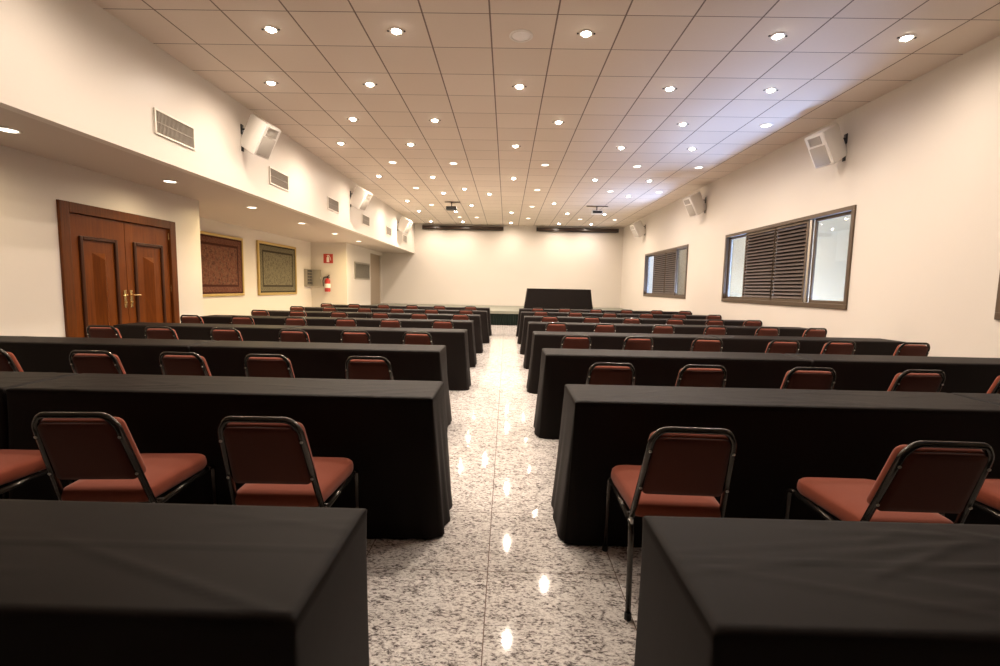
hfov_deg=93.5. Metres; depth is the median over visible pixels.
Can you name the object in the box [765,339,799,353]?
chair
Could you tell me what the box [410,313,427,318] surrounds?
chair
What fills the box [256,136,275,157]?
grille
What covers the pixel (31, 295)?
wall
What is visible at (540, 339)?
tablecloth
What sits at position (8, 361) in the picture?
chair
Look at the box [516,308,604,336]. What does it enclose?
tablecloth
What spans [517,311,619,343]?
tablecloth
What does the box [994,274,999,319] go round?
window
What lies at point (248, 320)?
chair
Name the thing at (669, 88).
recessed light
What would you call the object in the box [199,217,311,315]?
wall
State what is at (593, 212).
ceiling projector
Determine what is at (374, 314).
chair
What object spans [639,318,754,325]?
tablecloth
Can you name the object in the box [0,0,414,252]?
wall
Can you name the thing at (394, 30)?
recessed light
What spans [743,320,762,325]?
chair
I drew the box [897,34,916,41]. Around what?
recessed light
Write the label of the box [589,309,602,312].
chair
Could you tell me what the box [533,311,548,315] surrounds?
chair
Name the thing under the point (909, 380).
chair
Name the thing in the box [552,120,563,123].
recessed light
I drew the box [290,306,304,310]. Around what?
chair
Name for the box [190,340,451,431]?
tablecloth
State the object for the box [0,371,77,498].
tablecloth
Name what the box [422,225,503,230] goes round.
projection screen
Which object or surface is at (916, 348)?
chair
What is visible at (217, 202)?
ceiling
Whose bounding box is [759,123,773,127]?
recessed light
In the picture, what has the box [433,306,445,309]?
chair
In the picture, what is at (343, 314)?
chair
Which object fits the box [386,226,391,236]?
air vent
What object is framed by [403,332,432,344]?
chair
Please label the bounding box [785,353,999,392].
tablecloth
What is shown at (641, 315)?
chair
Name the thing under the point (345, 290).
wall
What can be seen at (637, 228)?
wall speaker
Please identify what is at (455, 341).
tablecloth
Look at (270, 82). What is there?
recessed light
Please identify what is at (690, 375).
chair
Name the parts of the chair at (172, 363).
panel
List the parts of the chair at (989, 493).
seat rail, seat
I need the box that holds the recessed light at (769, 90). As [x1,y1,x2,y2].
[763,88,777,92]
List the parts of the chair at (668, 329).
panel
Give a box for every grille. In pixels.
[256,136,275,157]
[360,199,369,209]
[512,32,529,40]
[685,204,695,215]
[810,145,830,166]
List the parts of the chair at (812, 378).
panel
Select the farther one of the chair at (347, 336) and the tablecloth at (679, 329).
the tablecloth at (679, 329)
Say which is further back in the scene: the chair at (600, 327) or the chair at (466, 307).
the chair at (466, 307)
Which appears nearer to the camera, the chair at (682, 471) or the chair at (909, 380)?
the chair at (682, 471)
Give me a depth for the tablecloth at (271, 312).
9.37 m
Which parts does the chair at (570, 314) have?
panel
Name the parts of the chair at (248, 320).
panel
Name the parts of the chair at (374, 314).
panel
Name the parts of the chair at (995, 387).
frame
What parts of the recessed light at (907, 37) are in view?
bulb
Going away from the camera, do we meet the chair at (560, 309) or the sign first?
the chair at (560, 309)
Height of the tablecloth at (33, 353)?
0.751 m
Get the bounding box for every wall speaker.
[240,114,280,158]
[350,186,372,210]
[397,216,412,233]
[629,221,645,237]
[683,191,705,216]
[804,123,847,168]
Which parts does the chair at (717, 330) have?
panel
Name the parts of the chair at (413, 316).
panel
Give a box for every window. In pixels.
[643,244,688,298]
[721,205,856,309]
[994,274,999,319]
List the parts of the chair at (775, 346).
backrest, panel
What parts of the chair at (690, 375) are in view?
backrest, panel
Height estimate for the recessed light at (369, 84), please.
0.030 m
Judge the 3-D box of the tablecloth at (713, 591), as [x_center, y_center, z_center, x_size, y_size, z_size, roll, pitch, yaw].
[1.513,0.884,1.036,2.311,0.754,0.494,1,6,1]
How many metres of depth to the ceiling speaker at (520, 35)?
5.06 m
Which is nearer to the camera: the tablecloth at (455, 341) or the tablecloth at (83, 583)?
the tablecloth at (83, 583)
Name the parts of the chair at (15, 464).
seat, seat rail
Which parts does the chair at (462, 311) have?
panel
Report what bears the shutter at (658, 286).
attached to the window at (668, 270)
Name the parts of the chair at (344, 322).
panel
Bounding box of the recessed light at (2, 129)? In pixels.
[0,126,22,133]
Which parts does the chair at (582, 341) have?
panel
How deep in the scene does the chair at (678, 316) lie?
10.11 m
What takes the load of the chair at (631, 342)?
on the floor
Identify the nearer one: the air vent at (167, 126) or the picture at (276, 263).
the air vent at (167, 126)
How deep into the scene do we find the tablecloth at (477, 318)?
9.34 m
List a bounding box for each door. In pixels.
[56,199,179,337]
[370,253,381,304]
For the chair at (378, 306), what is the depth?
11.91 m
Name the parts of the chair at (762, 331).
panel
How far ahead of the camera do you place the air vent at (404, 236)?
18.73 m
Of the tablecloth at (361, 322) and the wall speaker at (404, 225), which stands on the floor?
the tablecloth at (361, 322)
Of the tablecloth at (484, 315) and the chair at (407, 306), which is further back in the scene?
the chair at (407, 306)
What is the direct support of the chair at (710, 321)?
on the floor
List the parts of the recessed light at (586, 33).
bulb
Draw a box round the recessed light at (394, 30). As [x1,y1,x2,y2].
[387,27,405,34]
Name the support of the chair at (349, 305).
on the floor
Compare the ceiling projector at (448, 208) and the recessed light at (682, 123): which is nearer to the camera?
the recessed light at (682, 123)
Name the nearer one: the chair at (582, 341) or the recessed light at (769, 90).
the chair at (582, 341)
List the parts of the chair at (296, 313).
panel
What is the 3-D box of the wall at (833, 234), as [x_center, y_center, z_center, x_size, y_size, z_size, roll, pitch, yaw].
[7.144,-1.748,6.789,0.100,5.300,28.060,1,6,1]
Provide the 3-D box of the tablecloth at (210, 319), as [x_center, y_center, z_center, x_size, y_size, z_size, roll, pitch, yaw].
[-3.854,0.099,7.971,2.276,0.751,0.518,1,6,1]
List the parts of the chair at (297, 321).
panel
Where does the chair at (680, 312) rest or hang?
on the floor
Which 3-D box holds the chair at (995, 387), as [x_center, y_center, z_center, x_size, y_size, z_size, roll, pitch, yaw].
[3.553,0.648,3.506,0.421,0.830,0.614,1,6,-1]
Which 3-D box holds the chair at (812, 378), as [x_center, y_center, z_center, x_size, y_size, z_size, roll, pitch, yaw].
[2.140,0.618,3.527,0.421,0.830,0.614,1,6,3]
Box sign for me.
[323,254,332,262]
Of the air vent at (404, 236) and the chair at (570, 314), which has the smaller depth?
the chair at (570, 314)
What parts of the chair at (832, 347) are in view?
backrest, panel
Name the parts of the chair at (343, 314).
panel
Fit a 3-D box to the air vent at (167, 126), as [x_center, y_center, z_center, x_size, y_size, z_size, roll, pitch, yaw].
[-3.982,-2.487,5.769,0.022,0.290,0.700,1,6,1]
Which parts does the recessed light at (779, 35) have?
bulb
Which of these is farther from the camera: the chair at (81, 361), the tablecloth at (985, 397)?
the chair at (81, 361)
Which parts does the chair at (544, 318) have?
panel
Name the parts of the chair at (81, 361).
panel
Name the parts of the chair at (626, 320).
panel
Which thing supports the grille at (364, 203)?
attached to the wall speaker at (360, 198)
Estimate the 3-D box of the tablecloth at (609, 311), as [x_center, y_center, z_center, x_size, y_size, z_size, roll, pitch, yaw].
[3.996,-0.222,12.829,2.337,0.752,0.520,1,6,1]
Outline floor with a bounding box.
[366,325,641,665]
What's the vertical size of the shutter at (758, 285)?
1.391 m
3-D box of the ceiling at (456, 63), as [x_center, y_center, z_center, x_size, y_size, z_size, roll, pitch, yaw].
[0.663,-3.413,6.721,9.446,0.100,28.380,1,6,1]
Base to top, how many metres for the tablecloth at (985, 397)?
0.752 m
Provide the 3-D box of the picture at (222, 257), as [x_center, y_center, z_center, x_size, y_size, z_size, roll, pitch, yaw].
[-6.604,-1.580,10.950,0.055,1.450,2.210,1,6,1]
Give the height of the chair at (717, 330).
0.830 m
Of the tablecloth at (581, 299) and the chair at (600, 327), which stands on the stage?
the tablecloth at (581, 299)
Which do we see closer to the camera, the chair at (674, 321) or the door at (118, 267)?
the door at (118, 267)
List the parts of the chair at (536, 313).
panel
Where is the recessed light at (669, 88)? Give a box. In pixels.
[662,86,676,90]
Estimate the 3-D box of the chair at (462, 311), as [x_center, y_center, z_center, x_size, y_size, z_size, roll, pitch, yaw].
[-0.754,-0.124,10.503,0.421,0.830,0.614,1,6,-1]
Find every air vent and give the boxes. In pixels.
[153,107,195,150]
[269,166,288,191]
[327,196,338,213]
[354,261,369,279]
[362,213,369,226]
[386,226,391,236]
[403,234,406,242]
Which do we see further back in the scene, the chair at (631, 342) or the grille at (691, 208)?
the grille at (691, 208)
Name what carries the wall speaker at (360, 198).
attached to the wall at (73, 66)
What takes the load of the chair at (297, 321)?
on the floor
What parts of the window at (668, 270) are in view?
sash, sash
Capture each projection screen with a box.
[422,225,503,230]
[536,227,618,232]
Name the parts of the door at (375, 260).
trim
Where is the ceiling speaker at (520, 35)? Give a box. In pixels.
[509,29,532,42]
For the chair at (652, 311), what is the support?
on the floor
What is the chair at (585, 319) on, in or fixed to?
on the floor
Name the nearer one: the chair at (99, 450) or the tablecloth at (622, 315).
the chair at (99, 450)
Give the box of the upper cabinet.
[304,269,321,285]
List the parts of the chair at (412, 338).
backrest, panel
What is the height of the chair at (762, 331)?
0.830 m
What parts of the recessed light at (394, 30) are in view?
bulb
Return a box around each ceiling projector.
[445,202,459,210]
[586,206,607,214]
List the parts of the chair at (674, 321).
panel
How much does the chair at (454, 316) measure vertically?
0.830 m
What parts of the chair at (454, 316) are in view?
panel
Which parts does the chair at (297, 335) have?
panel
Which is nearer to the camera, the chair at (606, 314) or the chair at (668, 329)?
the chair at (668, 329)
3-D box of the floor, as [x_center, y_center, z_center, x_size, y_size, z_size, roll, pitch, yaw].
[-0.790,0.673,7.141,12.190,0.100,28.380,1,6,1]
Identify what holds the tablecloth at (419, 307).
on the floor
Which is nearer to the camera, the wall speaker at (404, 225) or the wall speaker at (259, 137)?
the wall speaker at (259, 137)
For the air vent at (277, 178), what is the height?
0.290 m
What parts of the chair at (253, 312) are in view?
panel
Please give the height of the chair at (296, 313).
0.830 m
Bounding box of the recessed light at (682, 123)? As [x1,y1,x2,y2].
[677,122,688,125]
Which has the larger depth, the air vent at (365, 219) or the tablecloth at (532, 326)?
the air vent at (365, 219)
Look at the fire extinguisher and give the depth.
16.16 m
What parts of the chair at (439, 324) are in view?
panel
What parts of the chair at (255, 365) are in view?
panel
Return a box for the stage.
[373,303,632,324]
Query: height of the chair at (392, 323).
0.830 m
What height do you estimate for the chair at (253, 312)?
0.830 m
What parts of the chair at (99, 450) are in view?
panel, backrest, frame, seat, seat rail, leg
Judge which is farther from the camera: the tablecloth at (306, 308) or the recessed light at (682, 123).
the tablecloth at (306, 308)
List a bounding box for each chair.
[0,349,23,371]
[0,449,73,498]
[31,412,217,504]
[69,350,125,373]
[86,325,121,337]
[144,326,178,339]
[159,352,211,375]
[180,315,203,323]
[210,327,242,340]
[218,416,359,507]
[231,316,254,324]
[244,354,294,377]
[251,310,269,315]
[278,329,309,341]
[284,317,307,325]
[289,310,306,316]
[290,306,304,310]
[320,303,332,306]
[322,307,336,311]
[330,311,347,317]
[335,318,357,326]
[340,330,371,343]
[345,356,393,379]
[348,304,360,307]
[357,307,372,312]
[371,312,389,317]
[377,304,389,308]
[379,319,401,327]
[390,308,404,312]
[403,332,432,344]
[406,305,418,308]
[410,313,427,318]
[424,309,438,313]
[432,320,453,328]
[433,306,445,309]
[451,314,469,319]
[458,309,472,313]
[464,306,476,309]
[531,308,543,311]
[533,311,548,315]
[540,316,558,321]
[545,322,567,331]
[558,308,570,311]
[560,335,591,348]
[567,312,582,316]
[582,317,600,322]
[586,362,635,385]
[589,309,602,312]
[593,323,615,332]
[602,312,616,317]
[602,427,736,621]
[620,310,632,313]
[622,317,640,323]
[622,336,653,349]
[639,313,653,317]
[650,310,662,313]
[651,325,674,333]
[665,318,683,324]
[671,314,686,318]
[675,364,726,387]
[678,311,691,314]
[690,338,722,351]
[703,326,726,334]
[705,319,723,325]
[706,315,721,318]
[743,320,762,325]
[754,327,779,335]
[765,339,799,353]
[780,367,835,389]
[783,440,994,523]
[802,328,826,336]
[820,340,855,354]
[887,370,944,391]
[893,342,929,355]
[939,479,999,518]
[987,376,999,393]
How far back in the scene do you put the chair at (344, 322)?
6.94 m
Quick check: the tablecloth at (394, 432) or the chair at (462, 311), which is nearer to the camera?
the tablecloth at (394, 432)
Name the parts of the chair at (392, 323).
panel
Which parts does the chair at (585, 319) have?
panel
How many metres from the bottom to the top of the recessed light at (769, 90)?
0.030 m
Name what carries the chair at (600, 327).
on the floor
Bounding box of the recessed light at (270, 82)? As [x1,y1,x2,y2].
[264,80,278,85]
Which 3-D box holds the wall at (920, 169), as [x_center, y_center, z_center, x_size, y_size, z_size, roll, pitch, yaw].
[5.264,-1.258,6.865,0.160,4.035,28.060,1,6,1]
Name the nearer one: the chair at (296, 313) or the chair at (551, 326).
the chair at (551, 326)
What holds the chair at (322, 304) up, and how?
on the floor
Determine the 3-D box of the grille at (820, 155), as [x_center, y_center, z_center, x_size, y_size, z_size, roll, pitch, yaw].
[4.838,-2.670,7.105,0.151,0.252,0.256,0,6,-13]
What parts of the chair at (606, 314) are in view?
panel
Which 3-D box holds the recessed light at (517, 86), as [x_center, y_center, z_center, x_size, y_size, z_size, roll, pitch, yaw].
[0.261,-3.320,6.353,0.151,0.030,0.151,-4,8,-44]
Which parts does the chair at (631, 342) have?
backrest, panel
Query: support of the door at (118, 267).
in the wall at (31, 295)
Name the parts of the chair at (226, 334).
panel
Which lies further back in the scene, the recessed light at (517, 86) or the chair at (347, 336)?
the recessed light at (517, 86)
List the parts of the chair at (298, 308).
panel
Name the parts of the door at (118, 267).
panel moulding, raised panel, handle plate, handle plate, panel moulding, raised panel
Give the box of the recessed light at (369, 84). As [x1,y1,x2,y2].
[363,82,376,86]
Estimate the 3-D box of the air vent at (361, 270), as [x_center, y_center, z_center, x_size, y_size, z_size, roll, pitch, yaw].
[-5.271,-2.372,18.013,0.030,0.640,1.860,1,6,1]
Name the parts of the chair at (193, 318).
panel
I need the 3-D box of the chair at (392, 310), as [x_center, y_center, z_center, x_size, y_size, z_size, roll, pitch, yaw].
[-2.239,-0.158,10.547,0.421,0.830,0.614,1,6,1]
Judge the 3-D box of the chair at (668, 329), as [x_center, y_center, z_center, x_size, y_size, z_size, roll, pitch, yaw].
[2.394,0.265,7.179,0.421,0.830,0.614,1,6,2]
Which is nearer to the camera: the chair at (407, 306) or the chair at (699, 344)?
the chair at (699, 344)
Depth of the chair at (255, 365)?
3.33 m
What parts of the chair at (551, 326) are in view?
panel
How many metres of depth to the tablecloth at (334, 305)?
12.75 m
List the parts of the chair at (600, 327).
panel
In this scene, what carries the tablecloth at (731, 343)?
on the floor
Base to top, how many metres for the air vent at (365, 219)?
0.290 m
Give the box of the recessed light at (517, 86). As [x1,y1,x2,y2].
[512,84,526,88]
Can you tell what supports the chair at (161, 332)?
on the floor
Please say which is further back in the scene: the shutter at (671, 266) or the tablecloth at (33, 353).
the shutter at (671, 266)
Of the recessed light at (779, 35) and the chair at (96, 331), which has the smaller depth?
the recessed light at (779, 35)
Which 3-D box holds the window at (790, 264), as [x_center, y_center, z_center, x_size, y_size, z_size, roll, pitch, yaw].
[5.249,-1.306,8.950,0.125,1.531,4.080,1,6,1]
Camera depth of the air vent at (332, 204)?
10.96 m
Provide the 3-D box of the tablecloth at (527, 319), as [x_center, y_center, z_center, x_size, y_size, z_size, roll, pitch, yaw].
[1.598,0.057,9.504,2.383,0.751,0.517,1,6,1]
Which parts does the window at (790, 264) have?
sash, sash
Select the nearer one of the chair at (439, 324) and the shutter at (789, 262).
the chair at (439, 324)
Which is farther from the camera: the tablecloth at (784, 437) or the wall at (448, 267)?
the wall at (448, 267)
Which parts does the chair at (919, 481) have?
leg, seat rail, seat, backrest, frame, panel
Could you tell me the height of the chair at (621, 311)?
0.830 m
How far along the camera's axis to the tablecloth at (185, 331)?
6.01 m
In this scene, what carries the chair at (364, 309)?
on the floor
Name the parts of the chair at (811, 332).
panel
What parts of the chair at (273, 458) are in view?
panel, backrest, seat, seat rail, leg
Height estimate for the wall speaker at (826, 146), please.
0.614 m
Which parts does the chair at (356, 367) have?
backrest, panel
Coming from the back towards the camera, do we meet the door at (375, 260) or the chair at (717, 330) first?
the door at (375, 260)
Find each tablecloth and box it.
[0,336,216,374]
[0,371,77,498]
[0,499,368,665]
[6,373,451,539]
[113,322,299,341]
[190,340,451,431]
[199,315,342,325]
[266,310,371,317]
[289,326,470,390]
[304,307,389,312]
[327,304,405,308]
[335,318,476,366]
[367,313,482,352]
[404,309,489,342]
[418,306,491,335]
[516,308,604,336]
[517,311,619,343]
[520,316,641,354]
[523,322,664,368]
[524,288,592,309]
[526,331,718,393]
[533,348,810,438]
[551,384,999,546]
[604,310,691,314]
[617,313,707,318]
[634,516,999,665]
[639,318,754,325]
[664,324,808,336]
[708,335,907,355]
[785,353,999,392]
[950,393,999,404]
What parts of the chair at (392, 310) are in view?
panel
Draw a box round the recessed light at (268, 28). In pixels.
[262,25,279,32]
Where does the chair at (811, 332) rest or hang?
on the floor
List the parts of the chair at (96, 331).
panel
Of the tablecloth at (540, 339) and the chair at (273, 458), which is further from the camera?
the tablecloth at (540, 339)
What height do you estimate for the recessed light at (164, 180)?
0.016 m
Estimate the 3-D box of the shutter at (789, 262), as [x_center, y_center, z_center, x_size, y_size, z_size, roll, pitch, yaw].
[5.227,-1.268,8.507,0.032,1.391,1.010,1,6,1]
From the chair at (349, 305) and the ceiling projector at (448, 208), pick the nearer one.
the chair at (349, 305)
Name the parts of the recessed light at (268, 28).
bulb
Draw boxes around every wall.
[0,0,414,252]
[0,145,202,336]
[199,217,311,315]
[311,242,381,306]
[382,224,623,307]
[620,36,999,357]
[665,215,850,301]
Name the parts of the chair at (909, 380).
panel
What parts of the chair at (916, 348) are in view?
panel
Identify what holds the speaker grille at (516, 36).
attached to the ceiling speaker at (520, 35)
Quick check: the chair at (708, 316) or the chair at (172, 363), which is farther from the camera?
the chair at (708, 316)
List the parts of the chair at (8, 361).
panel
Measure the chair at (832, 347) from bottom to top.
0.830 m
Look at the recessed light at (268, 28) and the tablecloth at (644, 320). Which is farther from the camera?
the tablecloth at (644, 320)
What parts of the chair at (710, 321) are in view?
panel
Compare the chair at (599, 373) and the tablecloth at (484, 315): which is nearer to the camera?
the chair at (599, 373)
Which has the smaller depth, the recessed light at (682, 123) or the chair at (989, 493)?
the chair at (989, 493)
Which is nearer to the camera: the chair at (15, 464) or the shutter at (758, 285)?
the chair at (15, 464)
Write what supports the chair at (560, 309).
on the floor
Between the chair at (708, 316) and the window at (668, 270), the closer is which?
the chair at (708, 316)
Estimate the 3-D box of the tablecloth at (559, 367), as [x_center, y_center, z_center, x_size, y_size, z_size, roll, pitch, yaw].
[1.512,0.561,4.349,2.379,0.751,0.521,1,6,1]
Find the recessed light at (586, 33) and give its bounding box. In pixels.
[577,29,594,37]
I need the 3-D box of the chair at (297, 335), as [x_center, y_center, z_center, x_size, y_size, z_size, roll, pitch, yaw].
[-2.246,0.344,5.433,0.421,0.830,0.614,1,6,4]
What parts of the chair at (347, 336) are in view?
panel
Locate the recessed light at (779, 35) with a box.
[768,32,786,39]
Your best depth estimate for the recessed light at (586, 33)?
4.98 m
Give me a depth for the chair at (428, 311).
10.20 m
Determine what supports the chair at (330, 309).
on the floor
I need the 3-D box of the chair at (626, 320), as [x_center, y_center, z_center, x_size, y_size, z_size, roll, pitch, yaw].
[2.380,0.108,8.770,0.421,0.830,0.614,1,6,3]
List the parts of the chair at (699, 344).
backrest, panel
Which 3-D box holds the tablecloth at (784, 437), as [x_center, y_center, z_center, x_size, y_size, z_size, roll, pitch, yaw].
[1.502,0.724,2.671,2.378,0.753,0.591,1,6,1]
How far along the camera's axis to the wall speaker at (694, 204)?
12.00 m
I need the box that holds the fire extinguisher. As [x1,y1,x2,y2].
[322,274,330,291]
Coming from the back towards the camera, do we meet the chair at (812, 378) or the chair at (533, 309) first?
the chair at (533, 309)
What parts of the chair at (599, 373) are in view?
panel, backrest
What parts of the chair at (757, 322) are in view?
panel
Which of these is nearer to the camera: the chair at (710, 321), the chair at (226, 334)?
the chair at (226, 334)
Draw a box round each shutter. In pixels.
[652,252,666,294]
[663,249,677,295]
[742,228,774,300]
[770,220,809,301]
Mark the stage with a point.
(499, 315)
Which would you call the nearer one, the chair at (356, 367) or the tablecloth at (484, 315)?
the chair at (356, 367)
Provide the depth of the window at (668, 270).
15.10 m
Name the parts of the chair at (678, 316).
panel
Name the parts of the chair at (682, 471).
leg, seat rail, leg, seat, frame, backrest, panel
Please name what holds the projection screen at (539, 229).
attached to the wall at (448, 267)
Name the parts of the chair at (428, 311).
panel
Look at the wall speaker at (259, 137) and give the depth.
7.11 m
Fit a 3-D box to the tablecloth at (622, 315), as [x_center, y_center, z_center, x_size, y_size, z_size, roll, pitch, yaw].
[3.972,-0.059,11.166,2.336,0.751,0.519,1,6,1]
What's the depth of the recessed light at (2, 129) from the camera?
4.48 m
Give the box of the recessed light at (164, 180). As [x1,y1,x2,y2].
[161,179,178,182]
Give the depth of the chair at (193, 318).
6.97 m
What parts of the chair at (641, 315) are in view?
panel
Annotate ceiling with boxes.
[0,107,409,252]
[91,0,999,226]
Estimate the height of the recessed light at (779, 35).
0.030 m
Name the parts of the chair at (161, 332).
panel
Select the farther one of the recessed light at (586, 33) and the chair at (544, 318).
the chair at (544, 318)
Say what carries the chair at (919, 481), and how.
on the floor
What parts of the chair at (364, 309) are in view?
panel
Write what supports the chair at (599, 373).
on the floor

